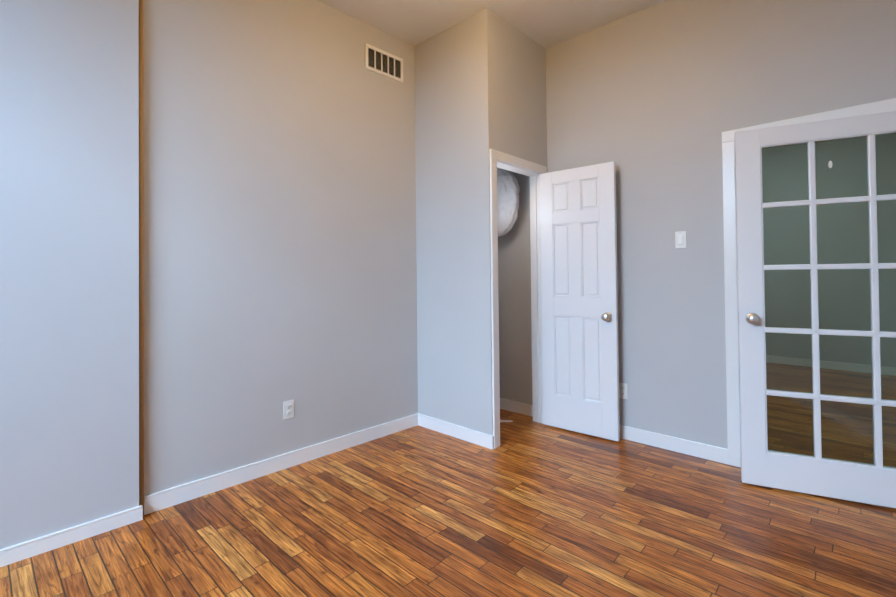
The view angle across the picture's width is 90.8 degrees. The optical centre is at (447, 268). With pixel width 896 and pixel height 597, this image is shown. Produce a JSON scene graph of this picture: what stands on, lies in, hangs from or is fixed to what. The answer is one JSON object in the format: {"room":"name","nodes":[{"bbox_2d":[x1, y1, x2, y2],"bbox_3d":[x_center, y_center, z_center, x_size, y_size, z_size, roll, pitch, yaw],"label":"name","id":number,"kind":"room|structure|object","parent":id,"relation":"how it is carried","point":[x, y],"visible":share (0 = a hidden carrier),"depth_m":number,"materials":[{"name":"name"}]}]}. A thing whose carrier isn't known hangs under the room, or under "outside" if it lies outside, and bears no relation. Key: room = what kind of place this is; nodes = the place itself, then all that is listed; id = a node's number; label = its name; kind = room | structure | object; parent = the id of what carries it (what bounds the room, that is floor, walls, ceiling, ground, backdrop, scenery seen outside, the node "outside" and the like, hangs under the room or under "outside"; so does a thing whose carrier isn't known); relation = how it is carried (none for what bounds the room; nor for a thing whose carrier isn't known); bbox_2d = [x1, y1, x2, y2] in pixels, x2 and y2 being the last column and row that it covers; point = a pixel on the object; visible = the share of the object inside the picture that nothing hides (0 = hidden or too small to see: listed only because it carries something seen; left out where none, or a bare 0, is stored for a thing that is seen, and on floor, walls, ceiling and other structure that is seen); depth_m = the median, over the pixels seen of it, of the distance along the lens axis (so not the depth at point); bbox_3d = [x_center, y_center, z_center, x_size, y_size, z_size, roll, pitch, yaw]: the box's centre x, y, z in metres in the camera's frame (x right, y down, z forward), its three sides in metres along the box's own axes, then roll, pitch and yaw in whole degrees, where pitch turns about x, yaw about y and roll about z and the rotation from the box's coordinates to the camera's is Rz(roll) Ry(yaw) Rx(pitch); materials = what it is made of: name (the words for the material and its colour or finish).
{"room":"empty bedroom","nodes":[
{"label":"empty bedroom","id":0,"kind":"room"},
{"bbox_2d":[0,0,138,548],"bbox_3d":[-1.780,-0.288,2.091,0.520,3.120,0.045,0,-1,-45],"label":"wall","id":1,"kind":"structure","parent":0,"point":[69,263],"depth_m":2.06,"materials":[{"name":"paint"}]},
{"bbox_2d":[143,0,417,495],"bbox_3d":[-1.948,-0.287,2.040,4.650,3.120,0.120,0,-1,-45],"label":"wall","id":2,"kind":"structure","parent":0,"point":[280,264],"depth_m":2.78,"materials":[{"name":"paint"}]},
{"bbox_2d":[139,0,143,515],"bbox_3d":[-1.593,-0.288,2.292,0.026,3.120,0.026,-1,-1,45],"label":"trim strip","id":3,"kind":"object","parent":2,"relation":"attached to","point":[141,265],"visible":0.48,"depth_m":2.28,"materials":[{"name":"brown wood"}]},
{"bbox_2d":[0,413,417,566],"bbox_3d":[-1.094,1.226,2.733,0.056,0.095,2.430,-1,-1,45],"label":"baseboard","id":4,"kind":"structure","parent":2,"relation":"attached to","point":[166,498],"depth_m":2.45,"materials":[{"name":"paint"}]},
{"bbox_2d":[283,400,293,419],"bbox_3d":[-1.024,0.907,2.844,0.009,0.115,0.070,-1,-1,45],"label":"electrical outlet","id":5,"kind":"object","parent":2,"relation":"attached to","point":[288,409],"visible":1,"depth_m":2.84,"materials":[{"name":"white plastic"}]},
{"bbox_2d":[365,43,402,82],"bbox_3d":[-0.490,-1.594,3.436,0.012,0.190,0.360,-1,-1,45],"label":"air vent","id":6,"kind":"object","parent":2,"relation":"in","point":[382,62],"visible":1,"depth_m":3.43,"materials":[{"name":"metal"}]},
{"bbox_2d":[0,362,895,596],"bbox_3d":[0.934,1.281,2.671,4.020,0.060,9.620,-1,-1,43],"label":"floor","id":7,"kind":"structure","parent":0,"point":[528,507],"depth_m":2.12,"materials":[{"name":"brown wood"}]},
{"bbox_2d":[414,8,493,434],"bbox_3d":[0.037,-0.289,3.404,0.760,3.120,0.060,-1,-1,43],"label":"wall","id":8,"kind":"structure","parent":0,"point":[454,133],"depth_m":3.35,"materials":[{"name":"paint"}]},
{"bbox_2d":[417,413,493,449],"bbox_3d":[0.032,1.222,3.353,0.773,0.095,0.013,-1,-1,43],"label":"baseboard","id":9,"kind":"structure","parent":8,"relation":"attached to","point":[463,433],"depth_m":3.31,"materials":[{"name":"paint"}]},
{"bbox_2d":[317,0,665,48],"bbox_3d":[0.901,-1.908,2.714,4.020,0.080,9.620,-1,-1,43],"label":"ceiling","id":10,"kind":"structure","parent":0,"point":[545,24],"depth_m":3.22,"materials":[{"name":"paint"}]},
{"bbox_2d":[492,12,541,164],"bbox_3d":[0.509,-1.324,3.453,0.100,1.060,0.650,-1,-1,43],"label":"wall","id":11,"kind":"structure","parent":0,"point":[516,95],"depth_m":3.39,"materials":[{"name":"paint"}]},
{"bbox_2d":[489,149,546,448],"bbox_3d":[0.568,0.208,3.392,0.017,2.114,0.758,-1,-1,43],"label":"trim","id":12,"kind":"structure","parent":11,"relation":"attached to","point":[495,156],"depth_m":3.13,"materials":[{"name":"paint"}]},
{"bbox_2d":[497,161,542,422],"bbox_3d":[0.525,0.236,3.432,0.106,2.060,0.650,-1,-1,43],"label":"trim","id":13,"kind":"structure","parent":11,"relation":"attached to","point":[536,297],"depth_m":3.65,"materials":[{"name":"paint"}]},
{"bbox_2d":[539,161,619,440],"bbox_3d":[0.990,0.237,3.400,0.613,2.022,0.158,-1,-1,40],"label":"closet door","id":14,"kind":"structure","parent":13,"relation":"attached to","point":[579,312],"depth_m":3.36,"materials":[{"name":"paint"}]},
{"bbox_2d":[540,45,546,166],"bbox_3d":[0.773,-0.293,3.709,0.100,3.120,0.090,-1,-1,43],"label":"wall","id":15,"kind":"structure","parent":0,"point":[543,106],"depth_m":3.69,"materials":[{"name":"paint"}]},
{"bbox_2d":[498,0,895,448],"bbox_3d":[1.455,-0.307,3.216,3.091,3.120,0.120,-1,-1,43],"label":"wall","id":16,"kind":"structure","parent":0,"point":[642,99],"depth_m":3.03,"materials":[{"name":"paint"}]},
{"bbox_2d":[500,398,532,416],"bbox_3d":[0.537,1.226,3.976,0.660,0.095,0.013,-1,-1,43],"label":"baseboard","id":17,"kind":"structure","parent":16,"relation":"attached to","point":[516,407],"depth_m":3.90,"materials":[{"name":"paint"}]},
{"bbox_2d":[619,383,627,398],"bbox_3d":[1.294,0.906,3.274,0.070,0.115,0.009,-1,-1,43],"label":"electrical outlet","id":18,"kind":"object","parent":16,"relation":"attached to","point":[623,390],"visible":0.9,"depth_m":3.27,"materials":[{"name":"white plastic"}]},
{"bbox_2d":[620,425,727,463],"bbox_3d":[1.317,1.208,3.248,1.274,0.095,0.013,-1,-1,43],"label":"baseboard","id":19,"kind":"structure","parent":16,"relation":"attached to","point":[700,450],"depth_m":3.02,"materials":[{"name":"paint"}]},
{"bbox_2d":[675,231,686,247],"bbox_3d":[1.582,-0.196,3.006,0.070,0.115,0.014,-1,-1,43],"label":"light switch","id":20,"kind":"object","parent":16,"relation":"attached to","point":[680,240],"visible":1,"depth_m":3.00,"materials":[{"name":"white plastic"}]},
{"bbox_2d":[722,98,895,466],"bbox_3d":[2.224,0.175,2.497,1.113,2.121,0.154,-1,-1,43],"label":"door frame","id":21,"kind":"structure","parent":16,"relation":"attached to","point":[731,295],"depth_m":2.79,"materials":[{"name":"paint"}]},
{"bbox_2d":[734,111,895,507],"bbox_3d":[2.116,0.210,2.357,0.961,2.025,0.163,-1,-1,27],"label":"french door","id":22,"kind":"structure","parent":16,"relation":"in","point":[816,473],"depth_m":2.41,"materials":[{"name":"paint"}]},
{"bbox_2d":[762,134,895,367],"bbox_3d":[4.296,-0.298,6.036,3.400,3.120,0.120,-1,-1,43],"label":"wall","id":23,"kind":"structure","parent":0,"point":[793,153],"depth_m":5.51,"materials":[{"name":"paint"}]},
{"bbox_2d":[766,355,895,375],"bbox_3d":[4.267,1.214,5.967,3.400,0.095,0.013,-1,-1,43],"label":"baseboard","id":24,"kind":"structure","parent":23,"relation":"attached to","point":[789,361],"depth_m":5.48,"materials":[{"name":"paint"}]},
{"bbox_3d":[0.288,-0.963,3.720,0.032,0.032,0.704,-1,-1,43],"label":"rod","id":25,"kind":"object","parent":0,"visible":0},
{"bbox_2d":[497,167,519,236],"bbox_3d":[0.426,-0.632,3.875,0.474,0.710,0.150,-1,-1,43],"label":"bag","id":26,"kind":"object","parent":25,"relation":"hanging from","point":[508,188],"visible":0.42,"depth_m":3.75,"materials":[{"name":"white plastic"}]}
]}

